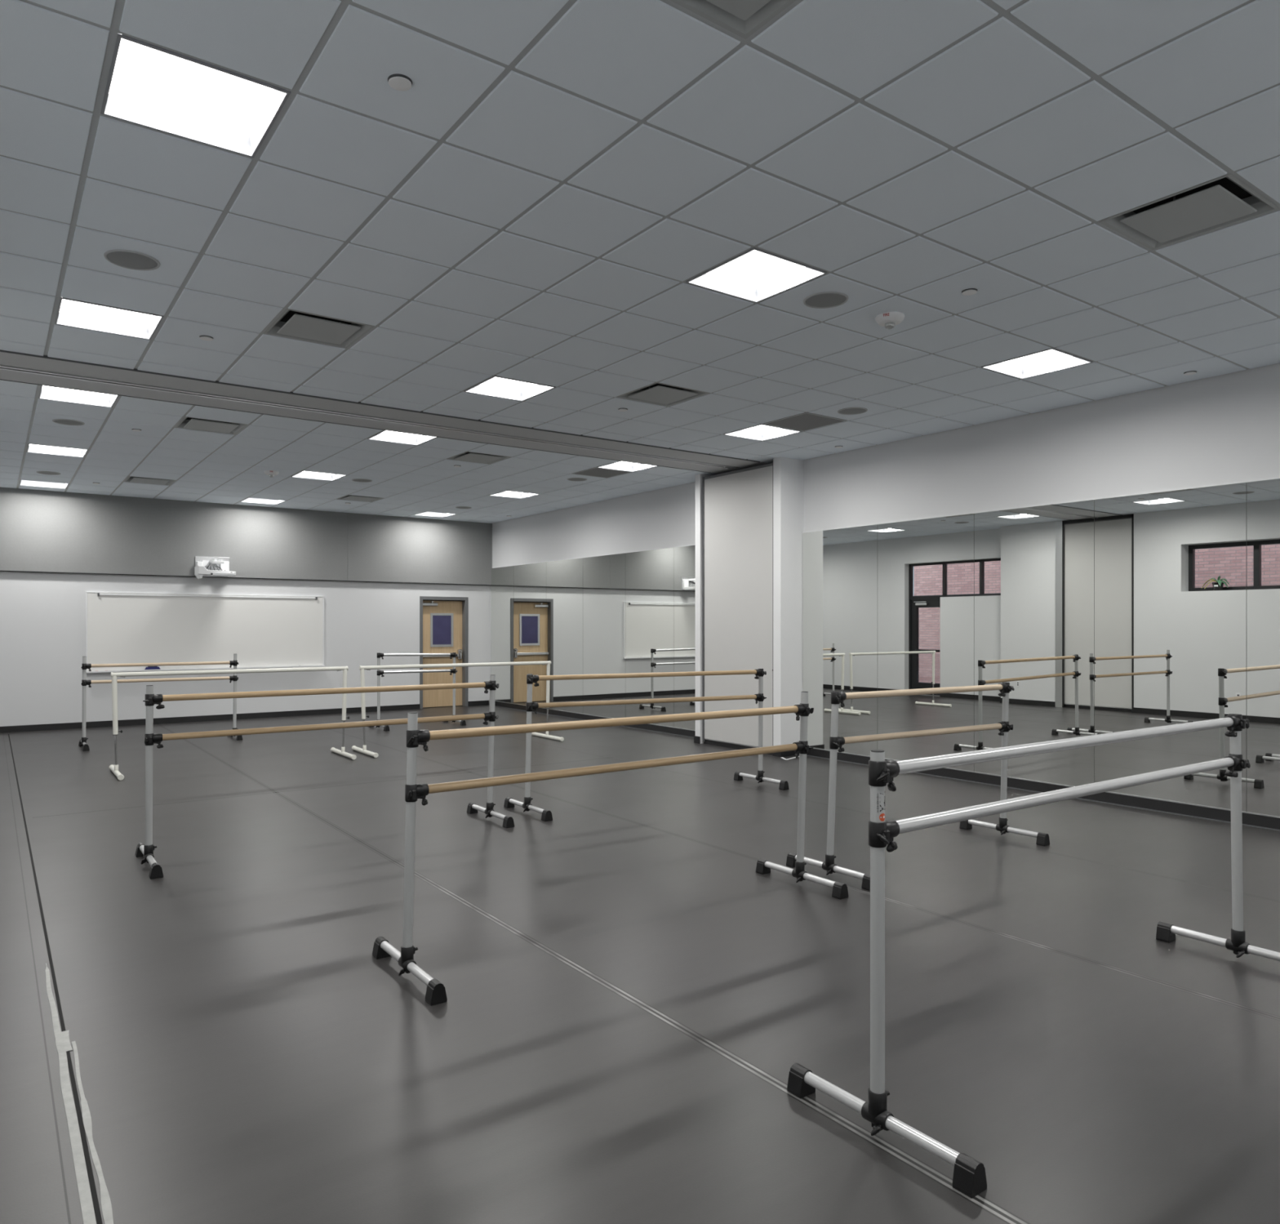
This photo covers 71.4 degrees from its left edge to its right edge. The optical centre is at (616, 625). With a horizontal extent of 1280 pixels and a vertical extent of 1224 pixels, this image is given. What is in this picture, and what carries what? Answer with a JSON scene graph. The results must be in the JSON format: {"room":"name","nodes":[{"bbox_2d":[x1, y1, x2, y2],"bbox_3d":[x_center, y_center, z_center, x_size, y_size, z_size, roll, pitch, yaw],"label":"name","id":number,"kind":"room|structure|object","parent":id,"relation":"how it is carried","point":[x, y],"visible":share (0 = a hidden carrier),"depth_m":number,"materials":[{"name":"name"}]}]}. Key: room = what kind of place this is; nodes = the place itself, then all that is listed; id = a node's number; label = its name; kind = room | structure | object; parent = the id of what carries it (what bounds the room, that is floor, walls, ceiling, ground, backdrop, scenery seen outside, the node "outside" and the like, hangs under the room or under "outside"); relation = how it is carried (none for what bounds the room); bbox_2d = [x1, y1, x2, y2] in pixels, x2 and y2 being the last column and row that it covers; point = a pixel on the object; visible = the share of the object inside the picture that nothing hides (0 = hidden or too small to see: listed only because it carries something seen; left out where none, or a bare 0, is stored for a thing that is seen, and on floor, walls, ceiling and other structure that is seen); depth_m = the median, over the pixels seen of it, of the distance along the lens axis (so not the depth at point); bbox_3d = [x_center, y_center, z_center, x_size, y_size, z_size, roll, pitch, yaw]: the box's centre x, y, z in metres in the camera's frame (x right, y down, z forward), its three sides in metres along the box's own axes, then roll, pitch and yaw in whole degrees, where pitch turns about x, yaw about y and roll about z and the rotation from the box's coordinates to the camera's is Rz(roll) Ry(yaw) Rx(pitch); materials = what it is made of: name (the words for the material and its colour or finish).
{"room":"exercise studio","nodes":[
{"label":"exercise studio","id":0,"kind":"room"},
{"bbox_2d":[0,571,490,726],"bbox_3d":[-6.524,-0.310,15.346,9.535,3.821,0.300,0,0,-35],"label":"wall","id":1,"kind":"structure","parent":0,"point":[42,615],"depth_m":14.89,"materials":[{"name":"paint"}]},
{"bbox_2d":[85,591,324,673],"bbox_3d":[-6.759,0.110,14.938,3.690,1.280,0.095,0,0,-35],"label":"whiteboard","id":2,"kind":"object","parent":1,"relation":"attached to","point":[263,631],"visible":0.89,"depth_m":14.85,"materials":[{"name":"plastic"}]},
{"bbox_2d":[144,666,160,669],"bbox_3d":[-7.504,0.689,14.398,0.240,0.068,0.050,0,0,-35],"label":"eraser","id":3,"kind":"object","parent":2,"relation":"on","point":[148,667],"visible":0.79,"depth_m":14.38,"materials":[{"name":"blue fabric"}]},
{"bbox_2d":[86,665,324,673],"bbox_3d":[-6.751,0.729,14.927,3.680,0.042,0.067,0,0,-35],"label":"marker tray","id":4,"kind":"object","parent":2,"relation":"on","point":[163,668],"depth_m":14.64,"materials":[{"name":"silver metal"}]},
{"bbox_2d":[194,555,235,578],"bbox_3d":[-6.644,-0.958,14.715,0.570,0.385,0.452,0,0,-35],"label":"projector","id":5,"kind":"object","parent":1,"relation":"attached to","point":[204,566],"visible":1,"depth_m":14.74,"materials":[{"name":"plastic"}]},
{"bbox_2d":[0,700,488,733],"bbox_3d":[-6.329,1.552,15.293,9.192,0.095,0.012,0,0,-35],"label":"baseboard","id":6,"kind":"structure","parent":1,"relation":"attached to","point":[386,708],"depth_m":14.91,"materials":[{"name":"rubber"}]},
{"bbox_2d":[0,487,492,585],"bbox_3d":[-6.315,-1.433,15.267,9.285,1.249,0.070,0,0,-35],"label":"wall","id":7,"kind":"structure","parent":1,"relation":"attached to","point":[42,531],"depth_m":15.08,"materials":[{"name":"paint"}]},
{"bbox_2d":[419,595,468,708],"bbox_3d":[-3.427,0.450,17.475,1.150,2.300,0.232,0,0,-35],"label":"door","id":8,"kind":"structure","parent":1,"relation":"in","point":[443,620],"depth_m":17.50,"materials":[{"name":"brown wood"}]},
{"bbox_2d":[0,705,1279,1223],"bbox_3d":[-1.478,1.660,8.412,9.785,0.120,17.850,0,0,-35],"label":"floor","id":9,"kind":"structure","parent":0,"point":[624,1022],"depth_m":3.81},
{"bbox_2d":[8,733,102,1223],"bbox_3d":[-4.097,1.599,6.227,0.013,0.001,16.900,0,0,-35],"label":"floor track","id":10,"kind":"object","parent":9,"relation":"on","point":[91,1181],"depth_m":3.23,"materials":[{"name":"black metal"}]},
{"bbox_2d":[55,1030,72,1053],"bbox_3d":[-2.126,1.599,3.420,0.049,0.002,0.200,0,0,-35],"label":"tape","id":11,"kind":"object","parent":9,"relation":"on","point":[62,1038],"visible":1,"depth_m":3.41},
{"bbox_2d":[45,963,96,1223],"bbox_3d":[-0.972,1.599,1.762,0.032,0.002,6.000,0,0,-35],"label":"tape","id":12,"kind":"object","parent":9,"relation":"on","point":[83,1185],"visible":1,"depth_m":2.82,"materials":[{"name":"white plastic"}]},
{"bbox_2d":[71,1040,113,1223],"bbox_3d":[-0.650,1.599,1.377,0.032,0.002,5.000,0,0,-35],"label":"tape","id":13,"kind":"object","parent":9,"relation":"on","point":[106,1206],"visible":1,"depth_m":2.72,"materials":[{"name":"white plastic"}]},
{"bbox_2d":[78,653,242,751],"bbox_3d":[-6.205,1.001,12.168,1.949,1.198,0.660,0,0,-35],"label":"ballet barre","id":14,"kind":"object","parent":9,"relation":"on","point":[82,742],"visible":0.9,"depth_m":12.05,"materials":[{"name":"silver metal"}]},
{"bbox_2d":[108,666,356,780],"bbox_3d":[-4.345,1.049,10.238,2.569,1.101,0.804,0,0,-35],"label":"ballet barre","id":15,"kind":"object","parent":9,"relation":"on","point":[114,768],"visible":1,"depth_m":10.04,"materials":[{"name":"white metal"}]},
{"bbox_2d":[135,674,514,879],"bbox_3d":[-2.073,0.999,6.639,2.631,1.203,0.753,0,0,-35],"label":"ballet barre","id":16,"kind":"object","parent":9,"relation":"on","point":[146,850],"visible":1,"depth_m":6.38,"materials":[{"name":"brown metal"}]},
{"bbox_2d":[372,652,466,730],"bbox_3d":[-3.173,1.011,14.185,1.369,1.178,0.740,0,0,-35],"label":"ballet barre","id":17,"kind":"object","parent":9,"relation":"on","point":[454,655],"visible":0.89,"depth_m":14.10,"materials":[{"name":"silver metal"}]},
{"bbox_2d":[351,660,564,757],"bbox_3d":[-2.054,1.049,11.854,2.777,1.101,0.804,0,0,-35],"label":"ballet barre","id":18,"kind":"object","parent":9,"relation":"on","point":[362,668],"visible":0.86,"depth_m":11.64,"materials":[{"name":"white metal"}]},
{"bbox_2d":[372,691,848,1005],"bbox_3d":[0.102,0.999,4.787,2.673,1.203,0.716,0,0,-35],"label":"ballet barre","id":19,"kind":"object","parent":9,"relation":"on","point":[436,993],"visible":1,"depth_m":4.46,"materials":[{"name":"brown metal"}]},
{"bbox_2d":[503,668,788,821],"bbox_3d":[0.346,1.006,8.273,2.723,1.188,0.713,0,0,-32],"label":"ballet barre","id":20,"kind":"object","parent":9,"relation":"on","point":[546,815],"visible":1,"depth_m":8.11,"materials":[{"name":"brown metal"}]},
{"bbox_2d":[695,456,803,754],"bbox_3d":[1.701,-0.233,11.613,0.400,3.665,1.605,0,0,-35],"label":"pillar","id":21,"kind":"structure","parent":9,"relation":"on","point":[738,504],"depth_m":11.32,"materials":[{"name":"paint"}]},
{"bbox_2d":[0,349,759,472],"bbox_3d":[-1.963,-2.055,9.070,8.550,0.020,0.939,0,0,-35],"label":"trim","id":22,"kind":"structure","parent":21,"relation":"attached to","point":[4,351],"depth_m":8.30,"materials":[{"name":"grey metal"}]},
{"bbox_2d":[786,681,1049,890],"bbox_3d":[2.159,1.011,6.223,2.049,1.178,0.712,0,0,-35],"label":"ballet barre","id":23,"kind":"object","parent":9,"relation":"on","point":[836,742],"visible":0.98,"depth_m":6.02,"materials":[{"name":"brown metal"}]},
{"bbox_2d":[786,713,1279,1198],"bbox_3d":[1.902,0.996,3.533,2.729,1.208,0.746,0,0,-35],"label":"ballet barre","id":24,"kind":"object","parent":9,"relation":"on","point":[969,1178],"visible":1,"depth_m":2.99,"materials":[{"name":"silver metal"}]},
{"bbox_2d":[0,0,1279,523],"bbox_3d":[-1.470,-2.061,8.246,9.505,0.008,17.170,0,0,-35],"label":"ceiling","id":25,"kind":"structure","parent":0,"point":[547,187],"depth_m":4.52,"materials":[{"name":"tile"}]},
{"bbox_2d":[19,479,68,488],"bbox_3d":[-8.345,-2.112,12.974,0.600,0.108,0.600,0,0,-35],"label":"ceiling light","id":26,"kind":"object","parent":25,"relation":"attached to","point":[24,482],"visible":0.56,"depth_m":13.18,"materials":[{"name":"white plastic"}]},
{"bbox_2d":[36,471,60,475],"bbox_3d":[-7.642,-2.051,11.978,0.280,0.012,0.280,0,0,-35],"label":"ceiling speaker","id":27,"kind":"object","parent":25,"relation":"attached to","point":[51,473],"visible":1,"depth_m":11.95,"materials":[{"name":"metal"}]},
{"bbox_2d":[26,443,88,457],"bbox_3d":[-6.588,-2.112,10.483,0.600,0.108,0.600,0,0,-35],"label":"ceiling light","id":28,"kind":"object","parent":25,"relation":"attached to","point":[36,448],"visible":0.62,"depth_m":10.69,"materials":[{"name":"white plastic"}]},
{"bbox_2d":[29,444,82,450],"bbox_3d":[-6.588,-2.140,10.483,0.536,0.008,0.536,0,0,-35],"label":"diffuser","id":29,"kind":"object","parent":28,"relation":"attached to","point":[31,446],"depth_m":10.65,"materials":[{"name":"white plastic"}]},
{"bbox_2d":[52,418,84,425],"bbox_3d":[-5.534,-2.051,8.989,0.280,0.012,0.280,0,0,-35],"label":"ceiling speaker","id":30,"kind":"object","parent":25,"relation":"attached to","point":[64,421],"visible":1,"depth_m":8.97,"materials":[{"name":"metal"}]},
{"bbox_2d":[38,385,119,407],"bbox_3d":[-4.830,-2.112,7.993,0.600,0.108,0.600,0,0,-35],"label":"ceiling light","id":31,"kind":"object","parent":25,"relation":"attached to","point":[49,393],"visible":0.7,"depth_m":8.19,"materials":[{"name":"white plastic"}]},
{"bbox_2d":[41,385,111,398],"bbox_3d":[-4.830,-2.140,7.993,0.536,0.008,0.536,0,0,-35],"label":"diffuser","id":32,"kind":"object","parent":31,"relation":"attached to","point":[46,389],"depth_m":8.15,"materials":[{"name":"white plastic"}]},
{"bbox_2d":[54,297,164,339],"bbox_3d":[-3.425,-2.112,6.001,0.600,0.108,0.600,0,0,-35],"label":"ceiling light","id":33,"kind":"object","parent":25,"relation":"attached to","point":[70,312],"visible":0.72,"depth_m":6.13,"materials":[{"name":"white plastic"}]},
{"bbox_2d":[59,298,153,327],"bbox_3d":[-3.425,-2.140,6.001,0.536,0.008,0.536,0,0,-35],"label":"diffuser","id":34,"kind":"object","parent":33,"relation":"attached to","point":[68,308],"depth_m":6.12,"materials":[{"name":"white plastic"}]},
{"bbox_2d":[103,248,159,270],"bbox_3d":[-2.722,-2.051,5.005,0.280,0.012,0.280,0,0,-35],"label":"ceiling speaker","id":35,"kind":"object","parent":25,"relation":"attached to","point":[128,259],"visible":1,"depth_m":4.98,"materials":[{"name":"metal"}]},
{"bbox_2d":[131,428,141,431],"bbox_3d":[-5.035,-2.051,9.341,0.092,0.014,0.092,0,0,-35],"label":"sprinkler cover","id":36,"kind":"object","parent":25,"relation":"attached to","point":[133,429],"visible":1,"depth_m":9.31,"materials":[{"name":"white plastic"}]},
{"bbox_2d":[124,475,175,484],"bbox_3d":[-6.646,-2.108,12.681,0.594,0.106,0.594,0,0,-35],"label":"ceiling vent","id":37,"kind":"object","parent":25,"relation":"in","point":[131,478],"visible":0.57,"depth_m":12.68,"materials":[{"name":"grey metal"}]},
{"bbox_2d":[100,32,290,157],"bbox_3d":[-1.667,-2.112,3.510,0.600,0.108,0.600,0,0,-35],"label":"ceiling light","id":38,"kind":"object","parent":25,"relation":"attached to","point":[149,86],"visible":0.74,"depth_m":3.60,"materials":[{"name":"white plastic"}]},
{"bbox_2d":[108,38,274,135],"bbox_3d":[-1.667,-2.140,3.510,0.536,0.008,0.536,0,0,-35],"label":"diffuser","id":39,"kind":"object","parent":38,"relation":"attached to","point":[144,77],"depth_m":3.56,"materials":[{"name":"white plastic"}]},
{"bbox_2d":[199,335,213,340],"bbox_3d":[-2.927,-2.051,6.352,0.092,0.014,0.092,0,0,-35],"label":"sprinkler cover","id":40,"kind":"object","parent":25,"relation":"attached to","point":[202,337],"visible":1,"depth_m":6.34,"materials":[{"name":"white plastic"}]},
{"bbox_2d":[174,416,247,434],"bbox_3d":[-4.186,-2.108,9.194,0.594,0.106,0.594,0,0,-35],"label":"ceiling vent","id":41,"kind":"object","parent":25,"relation":"in","point":[191,423],"visible":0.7,"depth_m":9.22,"materials":[{"name":"grey metal"}]},
{"bbox_2d":[240,497,284,504],"bbox_3d":[-5.855,-2.112,14.731,0.600,0.108,0.600,0,0,-35],"label":"ceiling light","id":42,"kind":"object","parent":25,"relation":"attached to","point":[248,499],"visible":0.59,"depth_m":14.96,"materials":[{"name":"white plastic"}]},
{"bbox_2d":[263,470,279,477],"bbox_3d":[-4.601,-2.017,11.868,0.188,0.081,0.189,0,0,-35],"label":"smoke detector","id":43,"kind":"object","parent":25,"relation":"attached to","point":[271,473],"visible":1,"depth_m":11.81,"materials":[{"name":"white plastic"}]},
{"bbox_2d":[290,470,346,480],"bbox_3d":[-4.098,-2.112,12.241,0.600,0.108,0.600,0,0,-35],"label":"ceiling light","id":44,"kind":"object","parent":25,"relation":"attached to","point":[306,474],"visible":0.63,"depth_m":12.46,"materials":[{"name":"white plastic"}]},
{"bbox_2d":[302,471,333,475],"bbox_3d":[-4.098,-2.140,12.241,0.536,0.008,0.536,0,0,-35],"label":"diffuser","id":45,"kind":"object","parent":44,"relation":"attached to","point":[304,473],"depth_m":12.47,"materials":[{"name":"white plastic"}]},
{"bbox_2d":[263,308,374,347],"bbox_3d":[-2.077,-2.108,6.205,0.594,0.106,0.594,0,0,-35],"label":"ceiling vent","id":46,"kind":"object","parent":25,"relation":"in","point":[291,323],"visible":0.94,"depth_m":6.21,"materials":[{"name":"grey metal"}]},
{"bbox_2d":[337,494,382,502],"bbox_3d":[-4.156,-2.108,14.438,0.594,0.106,0.594,0,0,-35],"label":"ceiling vent","id":47,"kind":"object","parent":25,"relation":"in","point":[350,497],"visible":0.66,"depth_m":14.48,"materials":[{"name":"grey metal"}]},
{"bbox_2d":[351,478,372,482],"bbox_3d":[-3.599,-2.051,12.592,0.280,0.012,0.280,0,0,-35],"label":"ceiling speaker","id":48,"kind":"object","parent":25,"relation":"attached to","point":[362,480],"visible":1,"depth_m":12.56,"materials":[{"name":"metal"}]},
{"bbox_2d":[0,351,769,473],"bbox_3d":[-2.031,-2.080,9.022,9.485,0.062,0.915,0,0,-35],"label":"partition track","id":49,"kind":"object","parent":25,"relation":"attached to","point":[6,358],"depth_m":8.50,"materials":[{"name":"metal"}]},
{"bbox_2d":[387,73,412,90],"bbox_3d":[-0.818,-2.051,3.364,0.092,0.014,0.092,0,0,-35],"label":"sprinkler cover","id":50,"kind":"object","parent":25,"relation":"attached to","point":[398,82],"visible":1,"depth_m":3.35,"materials":[{"name":"white plastic"}]},
{"bbox_2d":[367,430,436,444],"bbox_3d":[-2.340,-2.112,9.750,0.600,0.108,0.600,0,0,-35],"label":"ceiling light","id":51,"kind":"object","parent":25,"relation":"attached to","point":[384,435],"visible":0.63,"depth_m":9.96,"materials":[{"name":"white plastic"}]},
{"bbox_2d":[380,430,421,437],"bbox_3d":[-2.340,-2.140,9.750,0.536,0.008,0.536,0,0,-35],"label":"diffuser","id":52,"kind":"object","parent":51,"relation":"attached to","point":[387,433],"depth_m":9.95,"materials":[{"name":"white plastic"}]},
{"bbox_2d":[413,511,456,516],"bbox_3d":[-3.364,-2.112,16.488,0.600,0.108,0.600,0,0,-35],"label":"ceiling light","id":53,"kind":"object","parent":25,"relation":"attached to","point":[423,513],"visible":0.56,"depth_m":16.72,"materials":[{"name":"white plastic"}]},
{"bbox_2d":[455,506,471,508],"bbox_3d":[-2.661,-2.051,15.492,0.280,0.012,0.280,0,0,-35],"label":"ceiling speaker","id":54,"kind":"object","parent":25,"relation":"attached to","point":[457,507],"visible":1,"depth_m":15.44,"materials":[{"name":"metal"}]},
{"bbox_2d":[447,451,511,463],"bbox_3d":[-1.695,-2.108,10.951,0.594,0.106,0.594,0,0,-35],"label":"ceiling vent","id":55,"kind":"object","parent":25,"relation":"in","point":[470,456],"visible":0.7,"depth_m":10.97,"materials":[{"name":"grey metal"}]},
{"bbox_2d":[463,375,555,400],"bbox_3d":[-0.934,-2.112,7.758,0.600,0.108,0.600,0,0,-35],"label":"ceiling light","id":56,"kind":"object","parent":25,"relation":"attached to","point":[495,385],"visible":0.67,"depth_m":7.93,"materials":[{"name":"white plastic"}]},
{"bbox_2d":[480,377,536,391],"bbox_3d":[-0.934,-2.140,7.758,0.536,0.008,0.536,0,0,-35],"label":"diffuser","id":57,"kind":"object","parent":56,"relation":"attached to","point":[495,384],"depth_m":7.93,"materials":[{"name":"white plastic"}]},
{"bbox_2d":[488,490,538,497],"bbox_3d":[-1.607,-2.112,13.998,0.600,0.108,0.600,0,0,-35],"label":"ceiling light","id":58,"kind":"object","parent":25,"relation":"attached to","point":[505,493],"visible":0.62,"depth_m":14.23,"materials":[{"name":"white plastic"}]},
{"bbox_2d":[567,477,586,480],"bbox_3d":[-0.553,-2.051,12.504,0.280,0.012,0.280,0,0,-35],"label":"ceiling speaker","id":59,"kind":"object","parent":25,"relation":"attached to","point":[570,478],"visible":1,"depth_m":12.48,"materials":[{"name":"metal"}]},
{"bbox_2d":[572,466,631,477],"bbox_3d":[-0.201,-2.062,12.006,0.586,0.009,0.586,0,0,-35],"label":"ceiling vent","id":60,"kind":"object","parent":25,"relation":"in","point":[595,472],"visible":1,"depth_m":11.97,"materials":[{"name":"metal"}]},
{"bbox_2d":[617,408,627,411],"bbox_3d":[0.062,-2.051,8.461,0.092,0.014,0.092,0,0,-35],"label":"sprinkler cover","id":61,"kind":"object","parent":25,"relation":"attached to","point":[619,409],"visible":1,"depth_m":8.45,"materials":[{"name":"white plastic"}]},
{"bbox_2d":[597,461,656,471],"bbox_3d":[0.150,-2.112,11.508,0.600,0.108,0.600,0,0,-35],"label":"ceiling light","id":62,"kind":"object","parent":25,"relation":"attached to","point":[619,465],"visible":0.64,"depth_m":11.74,"materials":[{"name":"white plastic"}]},
{"bbox_2d":[615,461,638,465],"bbox_3d":[0.150,-2.140,11.508,0.536,0.008,0.536,0,0,-35],"label":"diffuser","id":63,"kind":"object","parent":62,"relation":"attached to","point":[621,463],"depth_m":11.73,"materials":[{"name":"white plastic"}]},
{"bbox_2d":[617,382,709,406],"bbox_3d":[0.413,-2.108,7.963,0.594,0.106,0.594,0,0,-35],"label":"ceiling vent","id":64,"kind":"object","parent":25,"relation":"in","point":[660,393],"visible":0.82,"depth_m":7.98,"materials":[{"name":"grey metal"}]},
{"bbox_2d":[670,0,795,39],"bbox_3d":[0.383,-2.108,2.719,0.594,0.106,0.594,0,0,-35],"label":"ceiling vent","id":65,"kind":"object","parent":25,"relation":"in","point":[743,18],"visible":1,"depth_m":3.00,"materials":[{"name":"grey metal"}]},
{"bbox_2d":[685,247,827,302],"bbox_3d":[0.823,-2.112,5.268,0.600,0.108,0.600,0,0,-35],"label":"ceiling light","id":66,"kind":"object","parent":25,"relation":"attached to","point":[756,275],"visible":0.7,"depth_m":5.39,"materials":[{"name":"white plastic"}]},
{"bbox_2d":[706,249,804,288],"bbox_3d":[0.823,-2.140,5.268,0.536,0.008,0.536,0,0,-35],"label":"diffuser","id":67,"kind":"object","parent":66,"relation":"attached to","point":[755,268],"depth_m":5.37,"materials":[{"name":"white plastic"}]},
{"bbox_2d":[723,423,801,440],"bbox_3d":[1.556,-2.112,9.515,0.600,0.108,0.600,0,0,-35],"label":"ceiling light","id":68,"kind":"object","parent":25,"relation":"attached to","point":[762,432],"visible":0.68,"depth_m":9.71,"materials":[{"name":"white plastic"}]},
{"bbox_2d":[742,424,781,433],"bbox_3d":[1.556,-2.140,9.515,0.536,0.008,0.536,0,0,-35],"label":"diffuser","id":69,"kind":"object","parent":68,"relation":"attached to","point":[761,428],"depth_m":9.71,"materials":[{"name":"white plastic"}]},
{"bbox_2d":[763,412,846,431],"bbox_3d":[1.908,-2.062,9.017,0.586,0.009,0.586,0,0,-35],"label":"ceiling vent","id":70,"kind":"object","parent":25,"relation":"in","point":[804,421],"visible":1,"depth_m":9.00,"materials":[{"name":"metal"}]},
{"bbox_2d":[803,291,848,308],"bbox_3d":[1.321,-2.051,5.619,0.280,0.012,0.280,0,0,-35],"label":"ceiling speaker","id":71,"kind":"object","parent":25,"relation":"attached to","point":[824,300],"visible":1,"depth_m":5.60,"materials":[{"name":"metal"}]},
{"bbox_2d":[837,407,867,414],"bbox_3d":[2.259,-2.051,8.519,0.280,0.012,0.280,0,0,-35],"label":"ceiling speaker","id":72,"kind":"object","parent":25,"relation":"attached to","point":[848,411],"visible":1,"depth_m":8.49,"materials":[{"name":"metal"}]},
{"bbox_2d":[875,311,904,328],"bbox_3d":[1.819,-2.017,5.922,0.188,0.081,0.188,0,0,-35],"label":"fire alarm strobe","id":73,"kind":"object","parent":25,"relation":"attached to","point":[889,320],"visible":1,"depth_m":5.87,"materials":[{"name":"white plastic"}]},
{"bbox_2d":[961,288,977,295],"bbox_3d":[2.171,-2.051,5.472,0.092,0.014,0.092,0,0,-35],"label":"sprinkler cover","id":74,"kind":"object","parent":25,"relation":"attached to","point":[968,291],"visible":1,"depth_m":5.46,"materials":[{"name":"white plastic"}]},
{"bbox_2d":[981,347,1093,378],"bbox_3d":[3.313,-2.112,7.025,0.600,0.108,0.600,0,0,-35],"label":"ceiling light","id":75,"kind":"object","parent":25,"relation":"attached to","point":[1050,360],"visible":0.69,"depth_m":7.17,"materials":[{"name":"white plastic"}]},
{"bbox_2d":[1003,349,1071,368],"bbox_3d":[3.313,-2.140,7.025,0.536,0.008,0.536,0,0,-35],"label":"diffuser","id":76,"kind":"object","parent":75,"relation":"attached to","point":[1049,357],"depth_m":7.16,"materials":[{"name":"white plastic"}]},
{"bbox_2d":[1097,173,1279,249],"bbox_3d":[2.874,-2.108,4.476,0.594,0.106,0.594,0,0,-35],"label":"ceiling vent","id":77,"kind":"object","parent":25,"relation":"in","point":[1224,201],"visible":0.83,"depth_m":4.46,"materials":[{"name":"grey metal"}]},
{"bbox_2d":[1183,370,1196,375],"bbox_3d":[4.661,-2.051,7.230,0.092,0.014,0.092,0,0,-35],"label":"sprinkler cover","id":78,"kind":"object","parent":25,"relation":"attached to","point":[1190,372],"visible":1,"depth_m":7.22,"materials":[{"name":"white plastic"}]},
{"bbox_2d":[492,363,1279,816],"bbox_3d":[2.397,-0.310,11.146,0.200,3.821,17.850,0,0,-35],"label":"wall","id":79,"kind":"structure","parent":0,"point":[1221,429],"depth_m":8.83,"materials":[{"name":"paint"}]},
{"bbox_2d":[490,565,513,702],"bbox_3d":[-2.245,0.172,17.530,0.022,2.648,0.951,0,0,-35],"label":"mirror panel","id":80,"kind":"object","parent":79,"relation":"attached to","point":[502,578],"visible":0.86,"depth_m":17.51,"materials":[{"name":"silver metal"}]},
{"bbox_2d":[513,561,546,705],"bbox_3d":[-1.618,0.172,16.642,0.022,2.648,1.216,0,0,-35],"label":"mirror panel","id":81,"kind":"object","parent":79,"relation":"attached to","point":[529,580],"visible":0.86,"depth_m":16.66,"materials":[{"name":"silver metal"}]},
{"bbox_2d":[546,557,582,713],"bbox_3d":[-0.914,0.172,15.645,0.022,2.648,1.216,0,0,-35],"label":"mirror panel","id":82,"kind":"object","parent":79,"relation":"attached to","point":[564,578],"visible":0.93,"depth_m":15.58,"materials":[{"name":"silver metal"}]},
{"bbox_2d":[582,552,625,718],"bbox_3d":[-0.205,0.172,14.640,0.022,2.648,1.236,0,0,-35],"label":"mirror panel","id":83,"kind":"object","parent":79,"relation":"attached to","point":[604,575],"visible":0.86,"depth_m":14.61,"materials":[{"name":"silver metal"}]},
{"bbox_2d":[625,547,674,726],"bbox_3d":[0.504,0.172,13.635,0.022,2.648,1.216,0,0,-35],"label":"mirror panel","id":84,"kind":"object","parent":79,"relation":"attached to","point":[649,574],"visible":0.79,"depth_m":13.60,"materials":[{"name":"silver metal"}]},
{"bbox_2d":[674,545,695,729],"bbox_3d":[1.119,0.172,12.763,0.022,2.648,0.911,0,0,-35],"label":"mirror panel","id":85,"kind":"object","parent":79,"relation":"attached to","point":[684,556],"visible":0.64,"depth_m":12.93,"materials":[{"name":"silver metal"}]},
{"bbox_2d":[802,524,877,755],"bbox_3d":[2.649,0.172,10.595,0.022,2.648,1.136,0,0,-35],"label":"mirror panel","id":86,"kind":"object","parent":79,"relation":"attached to","point":[840,566],"visible":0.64,"depth_m":10.54,"materials":[{"name":"silver metal"}]},
{"bbox_2d":[488,699,1279,831],"bbox_3d":[2.237,1.548,10.842,0.412,0.103,17.138,0,0,-35],"label":"baseboard","id":87,"kind":"structure","parent":79,"relation":"attached to","point":[1206,812],"depth_m":8.65,"materials":[{"name":"rubber"}]},
{"bbox_2d":[877,513,974,771],"bbox_3d":[3.328,0.172,9.633,0.022,2.648,1.211,0,0,-35],"label":"mirror panel","id":88,"kind":"object","parent":79,"relation":"attached to","point":[926,567],"visible":0.79,"depth_m":9.59,"materials":[{"name":"silver metal"}]},
{"bbox_2d":[974,499,1094,786],"bbox_3d":[4.028,0.172,8.641,0.022,2.648,1.211,0,0,-35],"label":"mirror panel","id":89,"kind":"object","parent":79,"relation":"attached to","point":[1034,566],"visible":0.86,"depth_m":8.58,"materials":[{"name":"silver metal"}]},
{"bbox_2d":[1094,482,1246,811],"bbox_3d":[4.726,0.172,7.652,0.022,2.648,1.201,0,0,-35],"label":"mirror panel","id":90,"kind":"object","parent":79,"relation":"attached to","point":[1171,566],"visible":0.86,"depth_m":7.60,"materials":[{"name":"silver metal"}]},
{"bbox_2d":[1246,478,1279,816],"bbox_3d":[5.423,0.172,6.663,0.022,2.648,1.211,0,0,-35],"label":"mirror panel","id":91,"kind":"object","parent":79,"relation":"attached to","point":[1263,497],"visible":1,"depth_m":7.06,"materials":[{"name":"silver metal"}]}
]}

